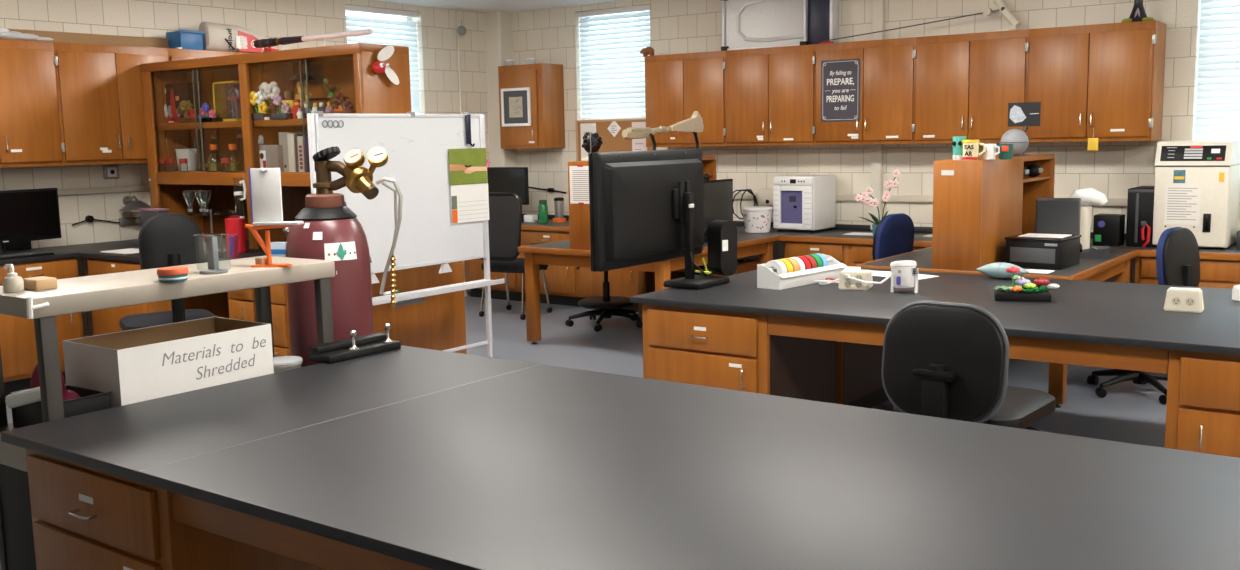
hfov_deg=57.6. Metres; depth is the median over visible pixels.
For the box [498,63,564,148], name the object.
upper cabinet
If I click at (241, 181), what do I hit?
cup
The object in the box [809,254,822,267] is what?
tape roll
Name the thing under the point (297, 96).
toy figure
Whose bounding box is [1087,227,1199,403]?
office chair
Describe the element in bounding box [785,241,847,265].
base cabinet
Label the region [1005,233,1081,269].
printer
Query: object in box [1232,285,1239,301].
holder
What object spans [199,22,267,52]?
sack
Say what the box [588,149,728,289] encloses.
monitor
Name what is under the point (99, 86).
upper cabinet
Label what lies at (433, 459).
countertop
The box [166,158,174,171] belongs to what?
jar
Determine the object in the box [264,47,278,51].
scrap
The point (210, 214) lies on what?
stand
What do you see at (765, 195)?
electrical outlet
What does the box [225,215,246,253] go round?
canister
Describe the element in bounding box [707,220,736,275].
speaker
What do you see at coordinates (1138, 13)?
sculpture
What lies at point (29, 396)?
paper roll
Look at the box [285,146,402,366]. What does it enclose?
gas cylinder
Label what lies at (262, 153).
picture
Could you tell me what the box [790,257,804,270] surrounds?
tape roll
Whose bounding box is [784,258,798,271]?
tape roll
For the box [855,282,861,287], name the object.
socket
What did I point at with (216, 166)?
bottle
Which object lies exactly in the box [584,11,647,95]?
window
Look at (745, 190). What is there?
cable
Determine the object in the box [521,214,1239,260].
countertop
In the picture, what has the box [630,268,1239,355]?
countertop
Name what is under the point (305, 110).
toy figure
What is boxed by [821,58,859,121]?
sign
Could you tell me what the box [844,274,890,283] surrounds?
cord
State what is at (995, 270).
pod
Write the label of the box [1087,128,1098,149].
tag
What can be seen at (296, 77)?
umbrella
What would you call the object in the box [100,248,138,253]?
paper pad
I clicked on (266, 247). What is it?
stand
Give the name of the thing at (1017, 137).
globe
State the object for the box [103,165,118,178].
wall outlet
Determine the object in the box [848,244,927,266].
base cabinet
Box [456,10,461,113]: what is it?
trim
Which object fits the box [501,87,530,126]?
framed print
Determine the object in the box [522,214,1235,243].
backsplash
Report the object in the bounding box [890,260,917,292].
gadget
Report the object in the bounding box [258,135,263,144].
trophy
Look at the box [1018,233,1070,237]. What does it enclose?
paper sheet
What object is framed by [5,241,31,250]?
backsplash
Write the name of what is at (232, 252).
card holder
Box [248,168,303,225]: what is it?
tablet
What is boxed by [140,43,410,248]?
display case
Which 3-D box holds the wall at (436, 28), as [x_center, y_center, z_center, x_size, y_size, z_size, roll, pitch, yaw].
[-5.007,-0.617,6.628,0.250,2.790,12.500,4,9,36]
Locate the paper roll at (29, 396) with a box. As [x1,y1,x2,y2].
[5,387,40,407]
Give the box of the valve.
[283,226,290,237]
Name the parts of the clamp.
plate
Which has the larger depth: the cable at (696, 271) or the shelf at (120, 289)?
the cable at (696, 271)
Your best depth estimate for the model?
8.88 m
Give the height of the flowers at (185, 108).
0.155 m
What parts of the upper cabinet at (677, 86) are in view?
door, door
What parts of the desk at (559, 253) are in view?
leg, leg, leg, leg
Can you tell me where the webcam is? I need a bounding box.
[704,173,709,180]
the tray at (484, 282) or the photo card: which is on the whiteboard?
the tray at (484, 282)
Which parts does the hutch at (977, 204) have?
panel, panel, panel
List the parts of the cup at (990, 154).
handle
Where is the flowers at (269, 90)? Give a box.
[259,81,282,112]
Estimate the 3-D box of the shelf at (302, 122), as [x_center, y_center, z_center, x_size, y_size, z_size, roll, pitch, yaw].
[-1.853,-1.037,7.158,1.080,0.040,0.343,4,9,36]
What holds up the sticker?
attached to the box at (1108, 229)
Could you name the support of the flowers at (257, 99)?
on the display case at (349, 66)
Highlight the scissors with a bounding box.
[1141,221,1150,247]
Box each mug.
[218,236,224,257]
[952,136,965,159]
[962,140,985,159]
[999,144,1013,159]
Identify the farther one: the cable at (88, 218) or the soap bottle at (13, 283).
the cable at (88, 218)
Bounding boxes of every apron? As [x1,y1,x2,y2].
[171,492,433,569]
[768,315,1168,373]
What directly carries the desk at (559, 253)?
on the floor
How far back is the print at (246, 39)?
8.69 m
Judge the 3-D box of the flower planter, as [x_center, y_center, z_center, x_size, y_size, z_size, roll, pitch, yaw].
[1.922,-0.009,5.340,0.299,0.159,0.165,1,8,16]
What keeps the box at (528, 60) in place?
on the upper cabinet at (545, 81)
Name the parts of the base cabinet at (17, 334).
drawer, door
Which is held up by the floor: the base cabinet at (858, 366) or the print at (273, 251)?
the base cabinet at (858, 366)
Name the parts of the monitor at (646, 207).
screen panel, mount plate, mount rail, mount rail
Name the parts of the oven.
door, control panel, door handle, white plate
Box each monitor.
[0,188,60,254]
[487,167,528,221]
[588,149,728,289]
[704,179,732,241]
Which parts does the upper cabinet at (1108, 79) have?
door, door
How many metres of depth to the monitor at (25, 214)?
7.33 m
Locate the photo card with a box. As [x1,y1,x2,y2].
[1008,102,1040,155]
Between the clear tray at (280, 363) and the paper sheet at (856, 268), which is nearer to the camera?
the clear tray at (280, 363)
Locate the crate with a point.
(181, 39)
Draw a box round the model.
[622,111,703,149]
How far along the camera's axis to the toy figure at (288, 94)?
7.28 m
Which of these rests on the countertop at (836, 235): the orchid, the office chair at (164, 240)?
the orchid
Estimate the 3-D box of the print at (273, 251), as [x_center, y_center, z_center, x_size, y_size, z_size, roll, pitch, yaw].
[-2.031,-0.197,6.704,0.100,0.030,0.002,1,8,13]
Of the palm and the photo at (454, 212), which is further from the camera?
the palm
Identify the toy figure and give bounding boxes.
[281,90,293,112]
[290,99,301,118]
[293,81,312,108]
[296,109,301,118]
[303,103,311,117]
[311,103,317,112]
[315,102,325,112]
[325,102,333,112]
[334,104,344,110]
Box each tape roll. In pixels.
[765,260,786,274]
[774,259,792,273]
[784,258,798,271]
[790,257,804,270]
[797,256,810,269]
[803,255,816,268]
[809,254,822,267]
[815,253,827,266]
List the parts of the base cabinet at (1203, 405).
pull, door, drawer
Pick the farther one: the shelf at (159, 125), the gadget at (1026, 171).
the shelf at (159, 125)
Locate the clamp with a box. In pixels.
[308,323,400,363]
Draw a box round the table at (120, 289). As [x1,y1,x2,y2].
[0,256,334,569]
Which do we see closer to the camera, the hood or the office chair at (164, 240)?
the office chair at (164, 240)
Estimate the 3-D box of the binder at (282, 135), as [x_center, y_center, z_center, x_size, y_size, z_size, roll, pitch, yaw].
[-2.104,-0.873,7.383,0.108,0.255,0.222,4,9,36]
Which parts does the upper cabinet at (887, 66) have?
door, door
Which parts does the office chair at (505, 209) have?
leg, frame, backrest, leg, seat, leg, leg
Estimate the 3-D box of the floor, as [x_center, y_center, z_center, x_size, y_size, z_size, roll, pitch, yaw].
[-0.269,1.164,3.534,11.750,0.120,12.750,4,9,36]
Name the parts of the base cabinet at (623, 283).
door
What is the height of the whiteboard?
1.711 m
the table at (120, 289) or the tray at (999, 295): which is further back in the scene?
the tray at (999, 295)
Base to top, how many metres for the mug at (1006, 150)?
0.088 m
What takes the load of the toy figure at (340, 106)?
on the display case at (349, 66)
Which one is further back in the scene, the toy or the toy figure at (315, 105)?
the toy figure at (315, 105)
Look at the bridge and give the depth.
7.10 m
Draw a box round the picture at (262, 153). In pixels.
[259,150,265,167]
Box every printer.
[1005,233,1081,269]
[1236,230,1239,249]
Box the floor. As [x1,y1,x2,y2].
[0,295,1167,569]
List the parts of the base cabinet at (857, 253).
drawer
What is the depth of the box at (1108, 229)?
7.66 m
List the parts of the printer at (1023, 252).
lid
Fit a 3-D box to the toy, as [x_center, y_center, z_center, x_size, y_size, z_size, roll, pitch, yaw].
[-1.393,-1.311,6.719,0.085,0.229,0.195,4,9,36]
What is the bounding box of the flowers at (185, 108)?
[177,100,198,122]
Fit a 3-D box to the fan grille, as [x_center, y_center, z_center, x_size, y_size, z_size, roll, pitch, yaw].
[1.401,-0.701,9.172,0.060,0.050,0.007,5,10,39]
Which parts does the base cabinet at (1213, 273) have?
drawer, drawer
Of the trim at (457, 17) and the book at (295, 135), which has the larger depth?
the trim at (457, 17)
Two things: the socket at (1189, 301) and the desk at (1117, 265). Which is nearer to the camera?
the socket at (1189, 301)
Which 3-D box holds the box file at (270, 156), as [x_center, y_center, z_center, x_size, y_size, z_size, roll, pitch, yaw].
[-2.257,-0.835,7.424,0.251,0.175,0.186,4,9,36]
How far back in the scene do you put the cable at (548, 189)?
11.16 m
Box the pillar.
[484,12,516,166]
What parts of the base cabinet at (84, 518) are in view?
pull, drawer, door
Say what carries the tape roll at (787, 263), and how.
in the tape dispenser
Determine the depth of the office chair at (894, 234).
7.90 m
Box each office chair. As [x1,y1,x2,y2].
[119,213,217,330]
[479,193,551,319]
[565,267,642,331]
[872,213,914,260]
[881,300,1055,431]
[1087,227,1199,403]
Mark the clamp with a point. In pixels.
(354, 347)
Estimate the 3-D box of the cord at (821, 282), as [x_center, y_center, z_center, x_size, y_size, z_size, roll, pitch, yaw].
[1.128,-0.035,6.019,0.171,0.060,0.207,-3,8,-14]
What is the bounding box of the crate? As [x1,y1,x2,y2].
[166,30,204,49]
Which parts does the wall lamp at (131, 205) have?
wall plate, lamp shade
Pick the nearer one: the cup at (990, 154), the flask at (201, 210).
the cup at (990, 154)
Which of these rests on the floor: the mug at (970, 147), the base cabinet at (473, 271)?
the base cabinet at (473, 271)
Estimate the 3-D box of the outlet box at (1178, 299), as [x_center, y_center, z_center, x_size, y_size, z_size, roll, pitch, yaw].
[2.473,0.064,4.944,0.153,0.095,0.109,3,9,30]
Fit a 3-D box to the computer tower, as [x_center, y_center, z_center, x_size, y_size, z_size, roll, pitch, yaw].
[3.606,-0.473,7.720,0.170,0.390,0.424,4,9,36]
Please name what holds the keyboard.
on the countertop at (23, 247)
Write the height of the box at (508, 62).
0.062 m
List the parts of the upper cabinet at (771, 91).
door, door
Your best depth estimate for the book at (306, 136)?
7.11 m
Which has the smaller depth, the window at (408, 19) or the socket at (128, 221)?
the socket at (128, 221)
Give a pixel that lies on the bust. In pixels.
(596, 141)
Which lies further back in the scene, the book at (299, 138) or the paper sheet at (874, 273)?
the book at (299, 138)
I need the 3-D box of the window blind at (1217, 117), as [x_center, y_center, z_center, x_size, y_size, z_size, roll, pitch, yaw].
[4.694,-1.447,7.223,1.794,1.578,0.059,4,9,36]
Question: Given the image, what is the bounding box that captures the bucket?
[173,144,197,170]
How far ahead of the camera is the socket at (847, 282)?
5.80 m
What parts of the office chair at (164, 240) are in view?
backrest, seat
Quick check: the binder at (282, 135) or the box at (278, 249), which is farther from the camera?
the binder at (282, 135)
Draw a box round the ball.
[457,20,465,34]
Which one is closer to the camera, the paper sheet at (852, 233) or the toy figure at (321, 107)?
the toy figure at (321, 107)
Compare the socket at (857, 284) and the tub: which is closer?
the socket at (857, 284)
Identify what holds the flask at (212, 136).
on the display case at (349, 66)
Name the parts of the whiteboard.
post, frame, panel, marker strip, post, post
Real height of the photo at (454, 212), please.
0.079 m
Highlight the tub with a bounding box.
[742,206,772,232]
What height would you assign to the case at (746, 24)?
0.460 m
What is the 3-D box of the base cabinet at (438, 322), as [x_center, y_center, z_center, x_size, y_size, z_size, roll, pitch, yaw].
[-1.647,0.266,6.914,0.560,0.833,1.417,4,9,36]
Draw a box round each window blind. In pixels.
[345,5,420,113]
[578,5,649,119]
[1194,0,1239,139]
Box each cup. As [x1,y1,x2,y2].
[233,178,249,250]
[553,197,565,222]
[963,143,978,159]
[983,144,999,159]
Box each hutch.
[568,156,716,249]
[932,154,1054,270]
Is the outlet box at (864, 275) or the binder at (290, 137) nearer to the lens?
the outlet box at (864, 275)
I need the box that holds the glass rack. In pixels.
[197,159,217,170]
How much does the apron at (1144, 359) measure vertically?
0.103 m
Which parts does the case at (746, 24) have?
panel, panel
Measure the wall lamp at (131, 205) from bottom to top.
0.109 m
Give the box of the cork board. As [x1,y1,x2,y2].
[575,118,652,160]
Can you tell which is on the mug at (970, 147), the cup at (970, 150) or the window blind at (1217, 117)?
the cup at (970, 150)
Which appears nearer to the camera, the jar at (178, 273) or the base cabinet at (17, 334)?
the jar at (178, 273)
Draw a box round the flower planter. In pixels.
[993,266,1059,301]
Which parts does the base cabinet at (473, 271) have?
door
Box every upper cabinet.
[0,39,64,167]
[53,42,168,164]
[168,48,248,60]
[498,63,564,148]
[645,51,726,146]
[726,44,815,145]
[816,37,916,144]
[915,29,1029,143]
[1026,20,1166,141]
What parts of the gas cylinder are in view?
adjusting knob, gauge stem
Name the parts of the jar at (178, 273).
lid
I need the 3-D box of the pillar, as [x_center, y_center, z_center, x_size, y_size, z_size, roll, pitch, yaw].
[-1.186,-1.323,11.407,0.200,2.790,0.190,4,9,36]
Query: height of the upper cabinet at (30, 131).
0.815 m
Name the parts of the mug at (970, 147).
handle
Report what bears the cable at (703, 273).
on the monitor at (646, 207)
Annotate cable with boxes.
[72,215,119,225]
[529,186,565,193]
[690,252,706,276]
[695,258,710,275]
[733,189,758,218]
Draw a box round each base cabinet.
[0,258,83,395]
[26,449,325,569]
[87,258,228,335]
[228,261,466,356]
[465,256,525,300]
[519,230,583,306]
[579,267,654,311]
[642,304,835,403]
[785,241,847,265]
[836,341,888,407]
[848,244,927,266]
[1135,256,1239,288]
[1165,349,1239,457]
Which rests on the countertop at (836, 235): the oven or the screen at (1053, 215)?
the oven
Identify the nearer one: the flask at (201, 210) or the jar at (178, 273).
the jar at (178, 273)
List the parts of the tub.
lid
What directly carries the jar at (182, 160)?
on the display case at (349, 66)
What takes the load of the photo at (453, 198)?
on the wall calendar
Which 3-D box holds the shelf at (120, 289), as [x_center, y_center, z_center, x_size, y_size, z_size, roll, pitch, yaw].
[-1.580,-0.008,3.927,0.420,0.062,1.140,4,9,36]
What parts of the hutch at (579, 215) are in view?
panel, panel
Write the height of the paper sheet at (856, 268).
0.004 m
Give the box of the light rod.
[254,29,372,49]
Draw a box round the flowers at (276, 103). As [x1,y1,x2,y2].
[269,93,292,119]
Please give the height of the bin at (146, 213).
0.258 m
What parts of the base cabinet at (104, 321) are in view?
drawer, door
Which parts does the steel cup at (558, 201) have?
lid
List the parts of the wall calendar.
printed arm, printed arm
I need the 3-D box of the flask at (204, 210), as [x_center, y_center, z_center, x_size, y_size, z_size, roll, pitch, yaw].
[-2.625,-0.528,7.144,0.080,0.138,0.080,4,9,36]
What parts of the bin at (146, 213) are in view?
tray lid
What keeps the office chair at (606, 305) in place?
on the floor
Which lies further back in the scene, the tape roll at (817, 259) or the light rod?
the light rod
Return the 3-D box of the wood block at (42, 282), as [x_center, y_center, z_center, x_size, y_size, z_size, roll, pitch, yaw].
[-1.838,-0.005,3.574,0.090,0.035,0.070,4,9,36]
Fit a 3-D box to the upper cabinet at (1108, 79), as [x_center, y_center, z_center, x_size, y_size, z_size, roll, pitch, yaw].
[3.330,-1.410,7.919,0.840,0.797,0.390,4,9,36]
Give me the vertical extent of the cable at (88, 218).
0.080 m
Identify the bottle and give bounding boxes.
[2,264,23,292]
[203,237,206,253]
[208,144,221,171]
[227,144,240,171]
[538,200,547,222]
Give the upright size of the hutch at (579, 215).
0.633 m
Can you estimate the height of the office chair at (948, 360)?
0.964 m
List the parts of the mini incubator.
door, control panel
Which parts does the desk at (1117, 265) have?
leg, leg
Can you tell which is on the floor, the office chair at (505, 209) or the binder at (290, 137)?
the office chair at (505, 209)
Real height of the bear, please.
0.090 m
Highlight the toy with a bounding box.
[372,46,398,84]
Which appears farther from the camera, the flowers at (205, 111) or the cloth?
the flowers at (205, 111)
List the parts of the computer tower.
trim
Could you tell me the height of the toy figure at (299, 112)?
0.062 m
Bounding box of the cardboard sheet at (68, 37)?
[0,28,168,47]
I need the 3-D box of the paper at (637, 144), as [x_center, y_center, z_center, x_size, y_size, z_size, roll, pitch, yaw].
[0.181,-1.315,10.494,0.170,0.400,0.002,4,9,36]
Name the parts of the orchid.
pot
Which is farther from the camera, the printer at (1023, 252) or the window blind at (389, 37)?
the window blind at (389, 37)
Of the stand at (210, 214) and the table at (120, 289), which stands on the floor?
the table at (120, 289)
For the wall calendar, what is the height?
0.448 m
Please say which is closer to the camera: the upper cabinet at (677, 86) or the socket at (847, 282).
the socket at (847, 282)
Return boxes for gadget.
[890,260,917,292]
[1023,167,1028,177]
[1027,164,1042,176]
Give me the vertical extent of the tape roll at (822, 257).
0.124 m
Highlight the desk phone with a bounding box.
[1080,243,1108,258]
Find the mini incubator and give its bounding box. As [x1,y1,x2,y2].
[773,175,835,232]
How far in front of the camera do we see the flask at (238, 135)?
7.82 m
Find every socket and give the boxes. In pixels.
[119,216,140,225]
[844,281,850,287]
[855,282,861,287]
[1172,297,1180,304]
[1186,298,1194,305]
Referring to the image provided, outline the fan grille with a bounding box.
[789,196,795,201]
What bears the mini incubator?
on the countertop at (836, 235)
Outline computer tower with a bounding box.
[1126,186,1154,246]
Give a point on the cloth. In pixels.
(67, 394)
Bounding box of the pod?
[976,262,1027,278]
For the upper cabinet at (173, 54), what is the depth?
8.29 m
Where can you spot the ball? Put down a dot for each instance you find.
(461, 30)
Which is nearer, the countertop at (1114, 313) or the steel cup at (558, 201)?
the countertop at (1114, 313)
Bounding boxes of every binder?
[278,132,307,171]
[287,133,307,171]
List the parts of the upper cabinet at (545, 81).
door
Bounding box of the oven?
[1152,140,1239,249]
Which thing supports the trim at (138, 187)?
attached to the wall at (436, 28)
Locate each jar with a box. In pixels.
[157,159,165,170]
[157,266,188,281]
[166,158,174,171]
[179,158,187,171]
[221,158,229,171]
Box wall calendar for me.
[448,148,488,223]
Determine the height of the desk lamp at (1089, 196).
0.419 m
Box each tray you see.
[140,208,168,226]
[273,356,302,372]
[372,279,490,299]
[994,290,1051,301]
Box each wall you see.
[0,0,488,336]
[512,0,1239,282]
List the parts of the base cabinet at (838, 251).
drawer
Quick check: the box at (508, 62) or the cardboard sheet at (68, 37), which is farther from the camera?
the box at (508, 62)
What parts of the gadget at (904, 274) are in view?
lid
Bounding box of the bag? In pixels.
[0,28,52,41]
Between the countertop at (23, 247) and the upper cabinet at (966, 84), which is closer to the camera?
the countertop at (23, 247)
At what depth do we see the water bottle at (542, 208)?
10.72 m
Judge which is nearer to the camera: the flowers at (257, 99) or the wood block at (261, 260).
the wood block at (261, 260)
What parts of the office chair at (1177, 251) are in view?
backrest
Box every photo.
[451,196,456,209]
[452,210,457,222]
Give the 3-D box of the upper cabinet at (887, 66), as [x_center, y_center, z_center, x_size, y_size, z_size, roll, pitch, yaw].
[1.989,-1.513,8.898,0.840,0.797,0.390,4,9,36]
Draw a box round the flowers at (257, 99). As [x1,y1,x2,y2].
[250,91,270,119]
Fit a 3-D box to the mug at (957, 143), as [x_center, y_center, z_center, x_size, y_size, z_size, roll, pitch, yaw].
[1.974,-0.796,6.565,0.077,0.135,0.079,4,9,36]
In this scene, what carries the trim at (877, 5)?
attached to the wall at (549, 36)
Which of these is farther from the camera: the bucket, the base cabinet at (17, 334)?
the bucket
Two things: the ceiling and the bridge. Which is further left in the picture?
the bridge
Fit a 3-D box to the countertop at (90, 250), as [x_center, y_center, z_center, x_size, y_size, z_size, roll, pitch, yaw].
[-2.514,-0.234,7.514,2.765,0.030,1.428,4,9,36]
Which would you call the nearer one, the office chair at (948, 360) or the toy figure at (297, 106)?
the office chair at (948, 360)
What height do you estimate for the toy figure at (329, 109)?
0.095 m
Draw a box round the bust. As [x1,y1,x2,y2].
[582,132,602,160]
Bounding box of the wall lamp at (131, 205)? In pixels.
[119,195,150,210]
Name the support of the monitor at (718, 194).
on the desk at (559, 253)
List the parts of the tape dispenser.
rod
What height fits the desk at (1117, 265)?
0.745 m
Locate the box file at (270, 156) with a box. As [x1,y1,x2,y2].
[258,145,283,171]
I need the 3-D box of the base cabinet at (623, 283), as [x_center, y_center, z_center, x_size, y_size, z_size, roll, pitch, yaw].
[0.091,-0.155,10.304,0.720,0.713,0.692,4,9,36]
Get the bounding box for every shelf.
[0,256,334,318]
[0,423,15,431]
[155,121,241,129]
[253,118,306,126]
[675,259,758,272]
[1023,176,1049,182]
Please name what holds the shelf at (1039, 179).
attached to the hutch at (977, 204)
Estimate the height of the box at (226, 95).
0.270 m
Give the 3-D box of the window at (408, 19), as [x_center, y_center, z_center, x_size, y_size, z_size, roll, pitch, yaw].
[-2.245,-1.720,10.373,0.060,1.590,0.900,4,9,36]
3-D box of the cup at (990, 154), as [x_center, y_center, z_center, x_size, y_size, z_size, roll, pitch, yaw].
[2.126,-0.765,6.473,0.072,0.090,0.095,-2,8,-7]
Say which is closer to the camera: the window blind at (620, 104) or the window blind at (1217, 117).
the window blind at (1217, 117)
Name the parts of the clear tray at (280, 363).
lid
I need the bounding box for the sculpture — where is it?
[1121,0,1153,22]
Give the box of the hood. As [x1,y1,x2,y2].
[1069,188,1107,206]
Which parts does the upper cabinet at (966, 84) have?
door, door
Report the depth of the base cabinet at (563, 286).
10.45 m
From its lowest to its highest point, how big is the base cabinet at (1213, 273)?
0.713 m
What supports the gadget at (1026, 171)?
on the hutch at (977, 204)
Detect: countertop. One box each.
[0,241,79,264]
[1,346,1239,569]
[33,238,270,262]
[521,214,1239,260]
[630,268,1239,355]
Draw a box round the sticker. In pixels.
[1095,235,1100,241]
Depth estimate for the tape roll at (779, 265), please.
5.91 m
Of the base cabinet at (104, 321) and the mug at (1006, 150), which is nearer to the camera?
the mug at (1006, 150)
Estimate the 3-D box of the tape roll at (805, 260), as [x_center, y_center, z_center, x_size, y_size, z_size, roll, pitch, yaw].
[0.970,-0.093,6.102,0.124,0.124,0.044,6,10,43]
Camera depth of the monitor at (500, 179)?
10.93 m
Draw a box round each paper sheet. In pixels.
[843,232,872,235]
[845,267,860,269]
[872,271,890,275]
[875,273,938,279]
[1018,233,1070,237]
[1025,269,1054,273]
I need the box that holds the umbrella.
[290,72,315,107]
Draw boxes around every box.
[62,316,273,407]
[164,82,200,123]
[212,81,241,121]
[271,242,286,256]
[505,60,514,65]
[525,58,534,63]
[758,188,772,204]
[838,269,872,289]
[1093,214,1124,245]
[1164,287,1203,312]
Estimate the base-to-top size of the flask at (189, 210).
0.138 m
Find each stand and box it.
[186,209,234,251]
[245,224,292,267]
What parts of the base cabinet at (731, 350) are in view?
pull, drawer, door, pull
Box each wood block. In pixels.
[23,276,57,290]
[255,257,271,264]
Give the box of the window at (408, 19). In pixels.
[346,11,413,106]
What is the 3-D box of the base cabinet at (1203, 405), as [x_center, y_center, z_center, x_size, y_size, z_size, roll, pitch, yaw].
[2.587,0.573,4.394,0.720,0.715,0.802,4,9,36]
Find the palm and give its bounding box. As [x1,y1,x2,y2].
[320,78,342,96]
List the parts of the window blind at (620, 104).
ladder cord, rail, head rail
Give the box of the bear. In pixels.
[640,47,653,56]
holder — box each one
[227,234,238,257]
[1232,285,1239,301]
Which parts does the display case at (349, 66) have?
panel, rail, rail, rail, panel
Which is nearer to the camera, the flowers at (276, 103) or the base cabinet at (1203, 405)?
the base cabinet at (1203, 405)
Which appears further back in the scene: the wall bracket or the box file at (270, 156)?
the wall bracket
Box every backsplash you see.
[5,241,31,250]
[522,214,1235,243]
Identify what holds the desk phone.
on the desk at (1117, 265)
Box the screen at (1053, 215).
[1035,198,1080,234]
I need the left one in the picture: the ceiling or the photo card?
the ceiling
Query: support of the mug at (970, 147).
on the hutch at (977, 204)
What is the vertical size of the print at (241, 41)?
0.097 m
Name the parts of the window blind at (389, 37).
head rail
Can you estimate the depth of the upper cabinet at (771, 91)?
9.25 m
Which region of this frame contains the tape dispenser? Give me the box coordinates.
[757,254,847,289]
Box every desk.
[518,234,778,343]
[855,247,1137,407]
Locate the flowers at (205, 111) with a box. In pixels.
[200,103,222,121]
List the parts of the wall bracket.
arm, arm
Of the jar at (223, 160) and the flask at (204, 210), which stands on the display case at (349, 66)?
the jar at (223, 160)
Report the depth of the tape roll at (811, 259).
6.10 m
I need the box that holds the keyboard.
[0,251,53,259]
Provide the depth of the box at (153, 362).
3.83 m
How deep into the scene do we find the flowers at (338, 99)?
6.84 m
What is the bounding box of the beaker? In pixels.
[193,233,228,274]
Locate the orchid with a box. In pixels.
[855,170,899,236]
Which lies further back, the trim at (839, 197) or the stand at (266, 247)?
the trim at (839, 197)
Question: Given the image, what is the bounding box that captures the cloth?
[30,364,79,400]
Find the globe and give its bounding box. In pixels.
[1000,129,1028,156]
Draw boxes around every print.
[236,36,246,48]
[238,31,262,52]
[271,249,285,253]
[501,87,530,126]
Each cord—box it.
[813,278,839,284]
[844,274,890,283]
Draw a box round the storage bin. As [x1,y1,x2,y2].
[10,384,110,427]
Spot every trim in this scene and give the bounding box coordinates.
[57,185,149,194]
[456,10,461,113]
[733,192,1127,205]
[870,0,884,229]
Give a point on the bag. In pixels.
(5, 33)
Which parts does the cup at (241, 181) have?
handle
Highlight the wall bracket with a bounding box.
[822,0,1019,41]
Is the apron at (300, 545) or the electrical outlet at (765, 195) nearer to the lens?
the apron at (300, 545)
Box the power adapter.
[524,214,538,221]
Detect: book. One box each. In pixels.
[294,134,307,171]
[297,136,304,171]
[303,135,309,171]
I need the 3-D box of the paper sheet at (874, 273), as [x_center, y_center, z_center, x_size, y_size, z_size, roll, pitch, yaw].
[1.463,-0.067,6.450,0.300,0.001,0.220,3,9,30]
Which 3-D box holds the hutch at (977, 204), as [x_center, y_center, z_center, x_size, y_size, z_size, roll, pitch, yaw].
[2.375,-0.488,7.097,0.282,0.631,1.472,4,9,36]
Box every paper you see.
[569,165,588,204]
[580,123,595,160]
[607,121,620,136]
[632,122,646,150]
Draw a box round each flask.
[183,190,194,211]
[195,190,207,211]
[198,191,210,212]
[209,135,224,169]
[235,134,244,170]
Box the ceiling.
[368,0,628,12]
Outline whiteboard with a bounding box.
[307,111,504,357]
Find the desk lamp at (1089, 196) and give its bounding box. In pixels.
[1069,188,1107,248]
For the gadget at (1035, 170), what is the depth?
7.38 m
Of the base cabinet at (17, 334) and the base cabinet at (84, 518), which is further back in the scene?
the base cabinet at (17, 334)
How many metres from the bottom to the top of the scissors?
0.176 m
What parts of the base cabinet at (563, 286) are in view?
drawer, door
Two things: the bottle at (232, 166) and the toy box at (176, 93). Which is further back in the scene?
the toy box at (176, 93)
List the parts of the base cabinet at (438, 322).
drawer, drawer, drawer, drawer, door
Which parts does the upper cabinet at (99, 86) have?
door, door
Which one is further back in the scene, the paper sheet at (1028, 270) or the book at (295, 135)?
the book at (295, 135)
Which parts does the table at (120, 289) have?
post, panel, post, post, post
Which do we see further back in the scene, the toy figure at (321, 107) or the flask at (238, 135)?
the flask at (238, 135)
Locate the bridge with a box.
[305,97,348,106]
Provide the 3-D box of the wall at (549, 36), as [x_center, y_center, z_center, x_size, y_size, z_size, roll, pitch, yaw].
[3.398,-1.008,8.331,11.750,2.790,0.250,4,9,36]
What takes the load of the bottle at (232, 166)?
on the display case at (349, 66)
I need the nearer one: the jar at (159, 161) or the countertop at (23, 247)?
the countertop at (23, 247)
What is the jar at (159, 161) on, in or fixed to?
on the display case at (349, 66)
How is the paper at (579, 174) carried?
attached to the hutch at (579, 215)
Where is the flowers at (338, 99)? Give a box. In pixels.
[332,92,355,113]
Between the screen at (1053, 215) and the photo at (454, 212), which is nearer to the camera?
the photo at (454, 212)
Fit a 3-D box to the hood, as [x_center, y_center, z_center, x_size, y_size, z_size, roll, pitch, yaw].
[3.008,-0.563,7.245,0.232,0.122,0.110,2,8,25]
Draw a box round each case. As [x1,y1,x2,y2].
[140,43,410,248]
[721,0,838,50]

